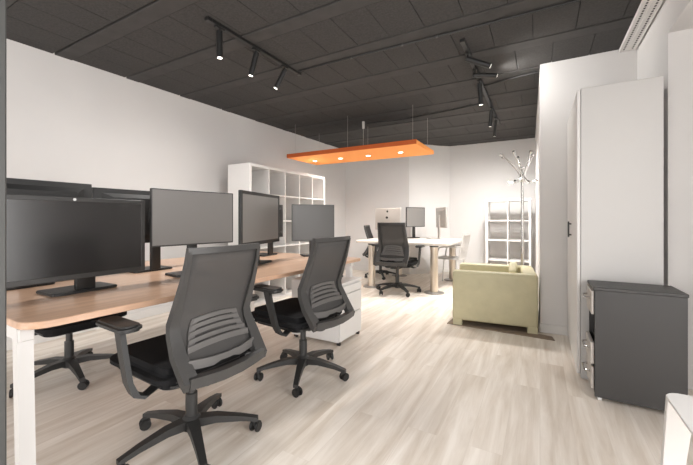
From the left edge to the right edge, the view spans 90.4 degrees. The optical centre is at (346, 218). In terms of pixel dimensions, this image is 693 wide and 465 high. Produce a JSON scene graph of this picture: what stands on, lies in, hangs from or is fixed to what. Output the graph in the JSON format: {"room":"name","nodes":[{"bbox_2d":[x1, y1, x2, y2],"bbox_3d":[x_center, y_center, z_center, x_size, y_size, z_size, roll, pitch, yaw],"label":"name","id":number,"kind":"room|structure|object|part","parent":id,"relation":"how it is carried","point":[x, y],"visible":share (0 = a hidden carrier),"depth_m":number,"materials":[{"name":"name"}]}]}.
{"room":"open-plan office","nodes":[
{"label":"open-plan office","id":0,"kind":"room"},
{"bbox_2d":[7,39,345,340],"bbox_3d":[-2.467,-0.215,3.742,0.120,2.670,9.304,0,0,31],"label":"wall","id":1,"kind":"structure","parent":0,"point":[71,121],"depth_m":3.75,"materials":[{"name":"paint"}]},
{"bbox_2d":[7,266,345,350],"bbox_3d":[-2.411,1.077,3.708,0.012,0.085,9.304,0,0,31],"label":"baseboard","id":2,"kind":"structure","parent":1,"relation":"attached to","point":[163,309],"depth_m":3.79,"materials":[{"name":"white laminate"}]},
{"bbox_2d":[7,0,641,147],"bbox_3d":[-0.003,-1.590,2.849,6.002,0.120,10.836,0,0,29],"label":"ceiling","id":3,"kind":"structure","parent":0,"point":[166,45],"depth_m":3.16,"materials":[{"name":"black tile"}]},
{"bbox_2d":[205,16,300,75],"bbox_3d":[-0.775,-1.519,3.109,0.042,0.030,1.164,0,0,29],"label":"track","id":4,"kind":"object","parent":3,"relation":"attached to","point":[208,19],"visible":0.96,"depth_m":2.96,"materials":[{"name":"black metal"}]},
{"bbox_2d":[214,25,224,58],"bbox_3d":[-0.999,-1.387,2.708,0.052,0.242,0.080,0,0,29],"label":"spotlight","id":5,"kind":"object","parent":4,"relation":"hanging from","point":[219,33],"visible":1,"depth_m":2.69,"materials":[{"name":"black plastic"}]},
{"bbox_2d":[248,47,259,76],"bbox_3d":[-0.822,-1.388,3.063,0.091,0.241,0.086,0,0,29],"label":"spotlight","id":6,"kind":"object","parent":4,"relation":"hanging from","point":[256,51],"visible":1,"depth_m":3.04,"materials":[{"name":"black plastic"}]},
{"bbox_2d":[274,65,287,89],"bbox_3d":[-0.646,-1.393,3.389,0.143,0.230,0.077,0,0,-14],"label":"spotlight","id":7,"kind":"object","parent":4,"relation":"hanging from","point":[284,71],"visible":1,"depth_m":3.38,"materials":[{"name":"black plastic"}]},
{"bbox_2d":[287,116,433,164],"bbox_3d":[0.183,-1.257,5.396,2.156,0.554,0.854,0,0,29],"label":"lamp","id":8,"kind":"object","parent":3,"relation":"hanging from","point":[406,148],"visible":1,"depth_m":5.17,"materials":[{"name":"orange"}]},
{"bbox_3d":[0.185,-1.014,5.397,2.150,0.058,0.850,0,0,29],"label":"panel","id":9,"kind":"part","parent":8,"relation":"part of","materials":[{"name":"orange fabric"}]},
{"bbox_2d":[367,103,483,123],"bbox_3d":[1.092,-1.520,5.036,1.766,0.018,0.127,0,0,33],"label":"cable","id":10,"kind":"object","parent":3,"relation":"attached to","point":[483,103],"visible":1,"depth_m":5.02,"materials":[{"name":"black plastic"}]},
{"bbox_2d":[298,0,583,71],"bbox_3d":[0.734,-1.520,2.875,2.780,0.019,0.030,0,0,29],"label":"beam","id":11,"kind":"structure","parent":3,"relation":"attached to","point":[573,1],"depth_m":2.81,"materials":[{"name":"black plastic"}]},
{"bbox_2d":[460,38,499,124],"bbox_3d":[1.715,-1.519,4.221,0.042,0.030,2.984,0,0,29],"label":"track","id":12,"kind":"object","parent":3,"relation":"attached to","point":[463,43],"visible":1,"depth_m":3.82,"materials":[{"name":"black metal"}]},
{"bbox_2d":[465,52,490,68],"bbox_3d":[1.193,-1.435,3.119,0.230,0.147,0.084,0,0,14],"label":"spotlight","id":13,"kind":"object","parent":12,"relation":"attached to","point":[468,59],"visible":1,"depth_m":3.11,"materials":[{"name":"black plastic"}]},
{"bbox_2d":[477,79,482,104],"bbox_3d":[1.456,-1.377,3.750,0.061,0.263,0.084,0,0,29],"label":"spotlight","id":14,"kind":"object","parent":12,"relation":"hanging from","point":[479,85],"visible":1,"depth_m":3.74,"materials":[{"name":"black plastic"}]},
{"bbox_2d":[472,69,496,77],"bbox_3d":[1.394,-1.463,3.467,0.238,0.090,0.085,0,0,14],"label":"spotlight","id":15,"kind":"object","parent":12,"relation":"attached to","point":[475,74],"visible":1,"depth_m":3.46,"materials":[{"name":"black plastic"}]},
{"bbox_2d":[488,107,492,126],"bbox_3d":[1.962,-1.383,4.669,0.057,0.251,0.109,0,0,9],"label":"spotlight","id":16,"kind":"object","parent":12,"relation":"hanging from","point":[491,108],"visible":1,"depth_m":4.66,"materials":[{"name":"black plastic"}]},
{"bbox_2d":[493,117,496,135],"bbox_3d":[2.228,-1.377,5.150,0.051,0.262,0.148,0,0,14],"label":"spotlight","id":17,"kind":"object","parent":12,"relation":"hanging from","point":[495,118],"visible":1,"depth_m":5.14,"materials":[{"name":"black plastic"}]},
{"bbox_2d":[484,71,537,86],"bbox_3d":[1.764,-1.520,3.745,0.571,0.018,0.030,0,0,43],"label":"cable","id":18,"kind":"object","parent":3,"relation":"attached to","point":[536,71],"visible":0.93,"depth_m":3.72,"materials":[{"name":"black plastic"}]},
{"bbox_2d":[619,0,663,52],"bbox_3d":[1.133,-1.513,0.631,0.116,0.038,5.600,0,0,29],"label":"ceiling vent","id":19,"kind":"object","parent":3,"relation":"in","point":[647,9],"visible":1,"depth_m":2.64,"materials":[{"name":"grey metal"}]},
{"bbox_2d":[7,269,692,464],"bbox_3d":[-0.038,1.170,2.890,6.300,0.100,11.000,0,0,29],"label":"floor","id":20,"kind":"structure","parent":0,"point":[420,388],"depth_m":2.08,"materials":[{"name":"beige wood"}]},
{"bbox_2d":[0,0,6,464],"bbox_3d":[-0.981,-0.205,0.867,0.130,2.650,0.149,0,0,29],"label":"trim","id":21,"kind":"structure","parent":20,"relation":"on","point":[3,3],"depth_m":0.89,"materials":[{"name":"grey"}]},
{"bbox_2d":[9,311,126,397],"bbox_3d":[-1.973,0.621,2.452,0.671,0.997,0.746,0,0,31],"label":"office chair","id":22,"kind":"object","parent":20,"relation":"on","point":[71,359],"visible":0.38,"depth_m":2.34,"materials":[{"name":"grey plastic"}]},
{"bbox_3d":[-1.918,0.687,2.419,0.525,0.090,0.516,0,0,31],"label":"seat","id":23,"kind":"part","parent":22,"relation":"part of","materials":[{"name":"black fabric"}]},
{"bbox_2d":[96,243,266,464],"bbox_3d":[-0.783,0.621,1.732,0.663,0.997,0.746,0,0,33],"label":"office chair","id":24,"kind":"object","parent":20,"relation":"on","point":[212,336],"visible":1,"depth_m":1.57,"materials":[{"name":"black fabric"}]},
{"bbox_3d":[-0.879,0.606,1.502,0.162,0.281,0.180,0,0,33],"label":"armrest","id":25,"kind":"part","parent":24,"relation":"part of","materials":[{"name":"grey plastic"}]},
{"bbox_3d":[-0.841,0.687,1.770,0.525,0.090,0.516,0,0,33],"label":"seat","id":26,"kind":"part","parent":24,"relation":"part of","materials":[{"name":"black fabric"}]},
{"bbox_3d":[-0.578,0.416,1.601,0.177,0.587,0.460,0,0,33],"label":"frame","id":27,"kind":"part","parent":24,"relation":"part of","materials":[{"name":"grey plastic"}]},
{"bbox_3d":[-0.590,0.388,1.609,0.122,0.495,0.385,0,0,33],"label":"backrest","id":28,"kind":"part","parent":24,"relation":"part of","materials":[{"name":"grey fabric"}]},
{"bbox_2d":[7,251,360,464],"bbox_3d":[-1.161,0.750,2.698,1.550,0.740,2.500,0,0,31],"label":"desk","id":29,"kind":"object","parent":20,"relation":"on","point":[28,311],"visible":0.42,"depth_m":1.55,"materials":[{"name":"brown wood"}]},
{"bbox_3d":[-1.216,0.764,1.299,0.086,0.712,0.048,0,0,31],"label":"leg","id":30,"kind":"part","parent":29,"relation":"part of","materials":[{"name":"white metal"}]},
{"bbox_2d":[7,178,91,290],"bbox_3d":[-1.835,0.079,1.939,0.220,0.602,0.660,0,0,29],"label":"monitor","id":31,"kind":"object","parent":29,"relation":"on","point":[16,186],"visible":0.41,"depth_m":1.98,"materials":[{"name":"black plastic"}]},
{"bbox_3d":[-1.844,0.372,1.944,0.200,0.014,0.260,0,0,29],"label":"plate","id":32,"kind":"part","parent":31,"relation":"part of","materials":[{"name":"black plastic"}]},
{"bbox_2d":[7,194,144,296],"bbox_3d":[-1.455,0.136,1.771,0.224,0.488,0.710,0,0,28],"label":"monitor","id":33,"kind":"object","parent":29,"relation":"on","point":[50,239],"visible":1,"depth_m":1.72,"materials":[{"name":"black plastic"}]},
{"bbox_3d":[-1.433,0.372,1.839,0.200,0.014,0.300,0,0,28],"label":"plate","id":34,"kind":"part","parent":33,"relation":"part of","materials":[{"name":"black plastic"}]},
{"bbox_2d":[92,187,171,272],"bbox_3d":[-1.478,0.087,2.564,0.210,0.585,0.750,0,0,31],"label":"monitor","id":35,"kind":"object","parent":29,"relation":"on","point":[102,193],"visible":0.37,"depth_m":2.46,"materials":[{"name":"black plastic"}]},
{"bbox_3d":[-1.482,0.372,2.566,0.200,0.014,0.280,0,0,31],"label":"plate","id":36,"kind":"part","parent":35,"relation":"part of","materials":[{"name":"black plastic"}]},
{"bbox_3d":[-1.171,0.433,2.681,1.410,0.050,2.449,0,0,31],"label":"frame","id":37,"kind":"part","parent":29,"relation":"part of","materials":[{"name":"white metal"}]},
{"bbox_2d":[150,188,232,277],"bbox_3d":[-1.086,0.096,2.366,0.198,0.568,0.570,0,0,37],"label":"monitor","id":38,"kind":"object","parent":29,"relation":"on","point":[189,218],"visible":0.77,"depth_m":2.27,"materials":[{"name":"black plastic"}]},
{"bbox_3d":[-1.089,0.372,2.368,0.190,0.014,0.240,0,0,37],"label":"plate","id":39,"kind":"part","parent":38,"relation":"part of","materials":[{"name":"black plastic"}]},
{"bbox_3d":[-1.112,0.764,4.053,0.086,0.712,0.048,0,0,31],"label":"leg","id":40,"kind":"part","parent":29,"relation":"part of","materials":[{"name":"white metal"}]},
{"bbox_2d":[238,190,278,265],"bbox_3d":[-0.792,0.081,2.936,0.210,0.598,0.710,0,0,12],"label":"monitor","id":41,"kind":"object","parent":29,"relation":"on","point":[258,213],"visible":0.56,"depth_m":2.84,"materials":[{"name":"black plastic"}]},
{"bbox_3d":[-0.792,0.372,2.936,0.210,0.014,0.300,0,0,12],"label":"plate","id":42,"kind":"part","parent":41,"relation":"part of","materials":[{"name":"black plastic"}]},
{"bbox_2d":[260,205,282,256],"bbox_3d":[-0.871,0.110,3.611,0.200,0.540,0.600,0,0,23],"label":"monitor","id":43,"kind":"object","parent":29,"relation":"on","point":[270,245],"visible":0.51,"depth_m":3.74,"materials":[{"name":"black plastic"}]},
{"bbox_3d":[-0.871,0.372,3.611,0.200,0.014,0.240,0,0,23],"label":"plate","id":44,"kind":"part","parent":43,"relation":"part of","materials":[{"name":"black plastic"}]},
{"bbox_2d":[292,204,333,256],"bbox_3d":[-0.364,0.117,3.560,0.440,0.525,0.188,0,0,-21],"label":"monitor","id":45,"kind":"object","parent":29,"relation":"on","point":[309,222],"visible":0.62,"depth_m":3.47,"materials":[{"name":"black plastic"}]},
{"bbox_3d":[0.037,0.764,3.351,0.086,0.712,0.048,0,0,31],"label":"leg","id":46,"kind":"part","parent":29,"relation":"part of","materials":[{"name":"white metal"}]},
{"bbox_2d":[228,162,324,306],"bbox_3d":[-0.959,0.206,5.159,0.390,1.828,1.733,0,0,29],"label":"cube shelf","id":47,"kind":"object","parent":20,"relation":"on","point":[292,187],"visible":0.38,"depth_m":4.95,"materials":[{"name":"white laminate"}]},
{"bbox_3d":[-0.959,0.383,5.159,0.384,0.019,1.657,0,0,29],"label":"shelf","id":48,"kind":"part","parent":47,"relation":"part of","materials":[{"name":"white laminate"}]},
{"bbox_3d":[-0.959,-0.324,5.159,0.384,0.019,1.657,0,0,29],"label":"shelf","id":49,"kind":"part","parent":47,"relation":"part of","materials":[{"name":"white laminate"}]},
{"bbox_2d":[251,236,354,397],"bbox_3d":[-0.316,0.621,2.485,0.663,0.997,0.746,0,0,35],"label":"office chair","id":50,"kind":"object","parent":20,"relation":"on","point":[321,300],"visible":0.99,"depth_m":2.33,"materials":[{"name":"grey plastic"}]},
{"bbox_3d":[-0.423,0.606,2.259,0.162,0.281,0.180,0,0,35],"label":"armrest","id":51,"kind":"part","parent":50,"relation":"part of","materials":[{"name":"grey plastic"}]},
{"bbox_3d":[-0.372,0.687,2.524,0.525,0.090,0.516,0,0,35],"label":"seat","id":52,"kind":"part","parent":50,"relation":"part of","materials":[{"name":"black fabric"}]},
{"bbox_3d":[-0.118,0.416,2.344,0.177,0.587,0.460,0,0,35],"label":"frame","id":53,"kind":"part","parent":50,"relation":"part of","materials":[{"name":"grey plastic"}]},
{"bbox_3d":[-0.130,0.388,2.352,0.122,0.495,0.385,0,0,35],"label":"backrest","id":54,"kind":"part","parent":50,"relation":"part of","materials":[{"name":"grey"}]},
{"bbox_2d":[291,275,361,345],"bbox_3d":[-0.186,0.844,3.312,0.542,0.553,0.416,0,0,29],"label":"drawer pedestal","id":55,"kind":"object","parent":20,"relation":"on","point":[352,285],"visible":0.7,"depth_m":3.18,"materials":[{"name":"white metal"}]},
{"bbox_3d":[0.037,0.976,3.186,0.020,0.208,0.406,0,0,29],"label":"drawer","id":56,"kind":"part","parent":55,"relation":"part of","materials":[{"name":"white laminate"}]},
{"bbox_3d":[0.037,0.773,3.186,0.020,0.183,0.406,0,0,29],"label":"drawer","id":57,"kind":"part","parent":55,"relation":"part of","materials":[{"name":"white laminate"}]},
{"bbox_3d":[0.037,0.640,3.186,0.020,0.070,0.406,0,0,29],"label":"drawer","id":58,"kind":"part","parent":55,"relation":"part of","materials":[{"name":"white laminate"}]},
{"bbox_2d":[362,225,395,279],"bbox_3d":[0.663,0.621,6.628,0.671,0.997,0.746,0,0,17],"label":"office chair","id":59,"kind":"object","parent":20,"relation":"on","point":[367,229],"visible":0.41,"depth_m":6.58,"materials":[{"name":"grey plastic"}]},
{"bbox_3d":[0.427,0.416,6.702,0.177,0.587,0.460,0,0,17],"label":"frame","id":60,"kind":"part","parent":59,"relation":"part of","materials":[{"name":"grey plastic"}]},
{"bbox_3d":[0.440,0.388,6.698,0.122,0.495,0.385,0,0,17],"label":"backrest","id":61,"kind":"part","parent":59,"relation":"part of","materials":[{"name":"grey fabric"}]},
{"bbox_2d":[372,223,424,296],"bbox_3d":[0.779,0.586,5.261,0.798,1.067,0.715,0,0,26],"label":"office chair","id":62,"kind":"object","parent":20,"relation":"on","point":[392,245],"visible":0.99,"depth_m":5.05,"materials":[{"name":"black fabric"}]},
{"bbox_3d":[0.521,0.570,5.333,0.193,0.301,0.173,0,0,26],"label":"armrest","id":63,"kind":"part","parent":62,"relation":"part of","materials":[{"name":"grey plastic"}]},
{"bbox_3d":[0.669,0.336,5.039,0.412,0.530,0.130,0,0,26],"label":"backrest","id":64,"kind":"part","parent":62,"relation":"part of","materials":[{"name":"grey fabric"}]},
{"bbox_3d":[0.662,0.366,5.025,0.492,0.628,0.189,0,0,26],"label":"frame","id":65,"kind":"part","parent":62,"relation":"part of","materials":[{"name":"grey plastic"}]},
{"bbox_3d":[0.810,0.657,5.324,0.552,0.096,0.562,0,0,26],"label":"seat","id":66,"kind":"part","parent":62,"relation":"part of","materials":[{"name":"black fabric"}]},
{"bbox_3d":[0.993,0.570,5.099,0.193,0.301,0.173,0,0,26],"label":"armrest","id":67,"kind":"part","parent":62,"relation":"part of","materials":[{"name":"grey plastic"}]},
{"bbox_2d":[356,237,461,294],"bbox_3d":[1.164,0.740,6.046,1.580,0.760,1.620,0,0,29],"label":"meeting table","id":68,"kind":"object","parent":20,"relation":"on","point":[434,244],"visible":0.75,"depth_m":5.65,"materials":[{"name":"white laminate"},{"name":"light wood"}]},
{"bbox_3d":[0.422,0.764,5.706,0.116,0.688,0.116,0,0,29],"label":"leg","id":69,"kind":"part","parent":68,"relation":"part of","materials":[{"name":"beige wood"}]},
{"bbox_2d":[375,208,400,229],"bbox_3d":[0.750,0.080,6.273,0.540,0.560,0.170,0,0,37],"label":"computer","id":70,"kind":"object","parent":68,"relation":"on","point":[382,215],"visible":0.59,"depth_m":6.25,"materials":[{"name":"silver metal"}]},
{"bbox_2d":[406,207,424,237],"bbox_3d":[1.256,0.070,6.556,0.480,0.580,0.200,0,0,-34],"label":"monitor","id":71,"kind":"object","parent":68,"relation":"on","point":[415,216],"visible":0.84,"depth_m":6.49,"materials":[{"name":"black"}]},
{"bbox_3d":[1.329,0.764,5.218,0.116,0.688,0.116,0,0,29],"label":"leg","id":72,"kind":"part","parent":68,"relation":"part of","materials":[{"name":"beige wood"}]},
{"bbox_2d":[427,207,446,238],"bbox_3d":[1.619,0.074,6.293,0.263,0.570,0.480,0,0,-6],"label":"monitor","id":73,"kind":"object","parent":68,"relation":"on","point":[441,213],"visible":0.99,"depth_m":6.21,"materials":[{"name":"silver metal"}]},
{"bbox_3d":[1.942,0.764,6.308,0.116,0.688,0.116,0,0,29],"label":"leg","id":74,"kind":"part","parent":68,"relation":"part of","materials":[{"name":"beige metal"}]},
{"bbox_2d":[438,232,470,280],"bbox_3d":[1.814,0.676,5.882,0.522,0.891,0.492,0,0,35],"label":"chair","id":75,"kind":"object","parent":20,"relation":"on","point":[465,240],"visible":0.8,"depth_m":5.77,"materials":[{"name":"white plastic"}]},
{"bbox_3d":[1.685,0.560,5.707,0.409,0.222,0.057,0,0,35],"label":"armrest","id":76,"kind":"part","parent":75,"relation":"part of","materials":[{"name":"grey laminate"}]},
{"bbox_3d":[1.780,0.665,5.907,0.430,0.020,0.440,0,0,35],"label":"seat","id":77,"kind":"part","parent":75,"relation":"part of","materials":[{"name":"grey laminate"}]},
{"bbox_3d":[1.982,0.451,5.763,0.109,0.442,0.422,0,0,35],"label":"backrest","id":78,"kind":"part","parent":75,"relation":"part of","materials":[{"name":"white plastic"}]},
{"bbox_2d":[453,262,537,333],"bbox_3d":[1.646,0.833,3.834,0.800,0.575,0.770,0,0,24],"label":"armchair","id":79,"kind":"object","parent":20,"relation":"on","point":[487,293],"visible":1,"depth_m":3.49,"materials":[{"name":"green fabric"}]},
{"bbox_3d":[1.780,0.805,4.130,0.800,0.520,0.120,0,0,24],"label":"armrest","id":80,"kind":"part","parent":79,"relation":"part of","materials":[{"name":"fabric"}]},
{"bbox_2d":[509,262,517,272],"bbox_3d":[1.909,0.590,3.940,0.085,0.201,0.201,0,0,29],"label":"cushion","id":81,"kind":"object","parent":79,"relation":"on","point":[513,268],"visible":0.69,"depth_m":3.88,"materials":[{"name":"beige fabric"}]},
{"bbox_3d":[1.952,0.805,3.696,0.130,0.520,0.534,0,0,24],"label":"backrest","id":82,"kind":"part","parent":79,"relation":"part of","materials":[{"name":"fabric"}]},
{"bbox_2d":[447,318,554,340],"bbox_3d":[1.656,1.117,3.709,0.990,0.005,0.710,0,0,29],"label":"floor mat","id":83,"kind":"object","parent":20,"relation":"on","point":[517,330],"visible":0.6,"depth_m":3.50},
{"bbox_2d":[485,198,531,266],"bbox_3d":[2.924,0.383,6.209,0.728,1.475,0.390,0,0,29],"label":"cube shelf","id":84,"kind":"object","parent":20,"relation":"on","point":[488,258],"visible":0.78,"depth_m":6.15,"materials":[{"name":"white laminate"}]},
{"bbox_3d":[2.924,0.029,6.209,0.652,0.019,0.384,0,0,29],"label":"shelf","id":85,"kind":"part","parent":84,"relation":"part of","materials":[{"name":"white laminate"}]},
{"bbox_3d":[2.924,0.383,6.209,0.652,0.019,0.384,0,0,29],"label":"shelf","id":86,"kind":"part","parent":84,"relation":"part of","materials":[{"name":"white laminate"}]},
{"bbox_3d":[2.924,0.736,6.209,0.652,0.019,0.384,0,0,29],"label":"shelf","id":87,"kind":"part","parent":84,"relation":"part of","materials":[{"name":"white laminate"}]},
{"bbox_2d":[499,150,537,264],"bbox_3d":[2.250,0.129,4.498,0.444,1.981,0.501,0,0,29],"label":"coat stand","id":88,"kind":"object","parent":20,"relation":"on","point":[522,177],"visible":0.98,"depth_m":4.46,"materials":[{"name":"silver metal"}]},
{"bbox_2d":[567,76,663,378],"bbox_3d":[2.061,0.100,2.753,0.492,2.040,0.980,0,0,29],"label":"tall cabinet","id":89,"kind":"object","parent":20,"relation":"on","point":[615,131],"visible":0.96,"depth_m":2.33,"materials":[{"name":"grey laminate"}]},
{"bbox_3d":[1.879,0.090,2.856,0.021,2.000,0.976,0,0,29],"label":"door","id":90,"kind":"part","parent":89,"relation":"part of","materials":[{"name":"white laminate"}]},
{"bbox_2d":[582,280,688,410],"bbox_3d":[1.767,0.770,2.155,0.479,0.700,0.296,0,0,29],"label":"drawer unit","id":91,"kind":"object","parent":20,"relation":"on","point":[636,339],"visible":0.9,"depth_m":2.03,"materials":[{"name":"dark grey laminate"},{"name":"white laminate"},{"name":"metal"}]},
{"bbox_3d":[1.574,0.970,2.264,0.036,0.016,0.151,0,0,29],"label":"handle","id":92,"kind":"part","parent":91,"relation":"part of","materials":[{"name":"silver metal"}]},
{"bbox_3d":[1.595,0.521,2.252,0.016,0.146,0.252,0,0,29],"label":"drawer","id":93,"kind":"part","parent":91,"relation":"part of","materials":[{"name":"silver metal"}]},
{"bbox_3d":[1.593,0.836,2.253,0.020,0.136,0.252,0,0,29],"label":"drawer","id":94,"kind":"part","parent":91,"relation":"part of","materials":[{"name":"silver metal"}]},
{"bbox_3d":[1.595,0.988,2.252,0.016,0.135,0.252,0,0,29],"label":"drawer","id":95,"kind":"part","parent":91,"relation":"part of","materials":[{"name":"silver metal"}]},
{"bbox_2d":[660,393,692,464],"bbox_3d":[1.214,0.869,0.969,0.438,0.502,0.400,0,0,29],"label":"side table","id":96,"kind":"object","parent":20,"relation":"on","point":[678,414],"visible":1,"depth_m":1.19,"materials":[{"name":"white"}]},
{"bbox_2d":[346,157,408,269],"bbox_3d":[0.654,-0.215,7.388,1.475,2.670,0.120,0,0,29],"label":"wall","id":97,"kind":"structure","parent":0,"point":[380,183],"depth_m":7.40,"materials":[{"name":"paint"}]},
{"bbox_2d":[352,266,408,273],"bbox_3d":[0.622,1.077,7.331,1.475,0.085,0.012,0,0,29],"label":"baseboard","id":98,"kind":"structure","parent":97,"relation":"attached to","point":[353,267],"depth_m":7.31,"materials":[{"name":"white laminate"}]},
{"bbox_2d":[409,144,449,269],"bbox_3d":[1.706,-0.215,7.176,0.959,2.670,0.120,0,0,-18],"label":"wall","id":99,"kind":"structure","parent":0,"point":[429,175],"depth_m":7.12,"materials":[{"name":"paint"}]},
{"bbox_2d":[409,268,448,273],"bbox_3d":[1.726,1.077,7.113,0.959,0.085,0.012,0,0,-18],"label":"baseboard","id":100,"kind":"structure","parent":99,"relation":"attached to","point":[421,271],"depth_m":7.07,"materials":[{"name":"white laminate"}]},
{"bbox_2d":[450,138,534,270],"bbox_3d":[2.904,-0.215,6.937,1.580,2.670,0.120,0,0,29],"label":"wall","id":101,"kind":"structure","parent":0,"point":[478,173],"depth_m":6.86,"materials":[{"name":"paint"}]},
{"bbox_2d":[535,48,636,326],"bbox_3d":[3.154,-0.215,4.800,0.950,2.670,3.620,0,0,29],"label":"wall","id":102,"kind":"structure","parent":0,"point":[559,81],"depth_m":3.35,"materials":[{"name":"paint"}]},
{"bbox_2d":[538,308,539,331],"bbox_3d":[2.740,1.077,4.964,0.012,0.085,3.501,0,0,28],"label":"baseboard","id":103,"kind":"structure","parent":102,"relation":"attached to","point":[538,308],"depth_m":3.48,"materials":[{"name":"white laminate"}]},
{"bbox_2d":[540,323,567,335],"bbox_3d":[2.246,1.077,3.227,0.750,0.085,0.012,0,0,29],"label":"baseboard","id":104,"kind":"structure","parent":102,"relation":"attached to","point":[545,328],"depth_m":3.35,"materials":[{"name":"white laminate"}]},
{"bbox_2d":[637,0,692,389],"bbox_3d":[1.260,-0.215,0.048,0.650,2.670,6.520,0,0,29],"label":"wall","id":105,"kind":"structure","parent":0,"point":[665,49],"depth_m":2.29,"materials":[{"name":"paint"}]}
]}

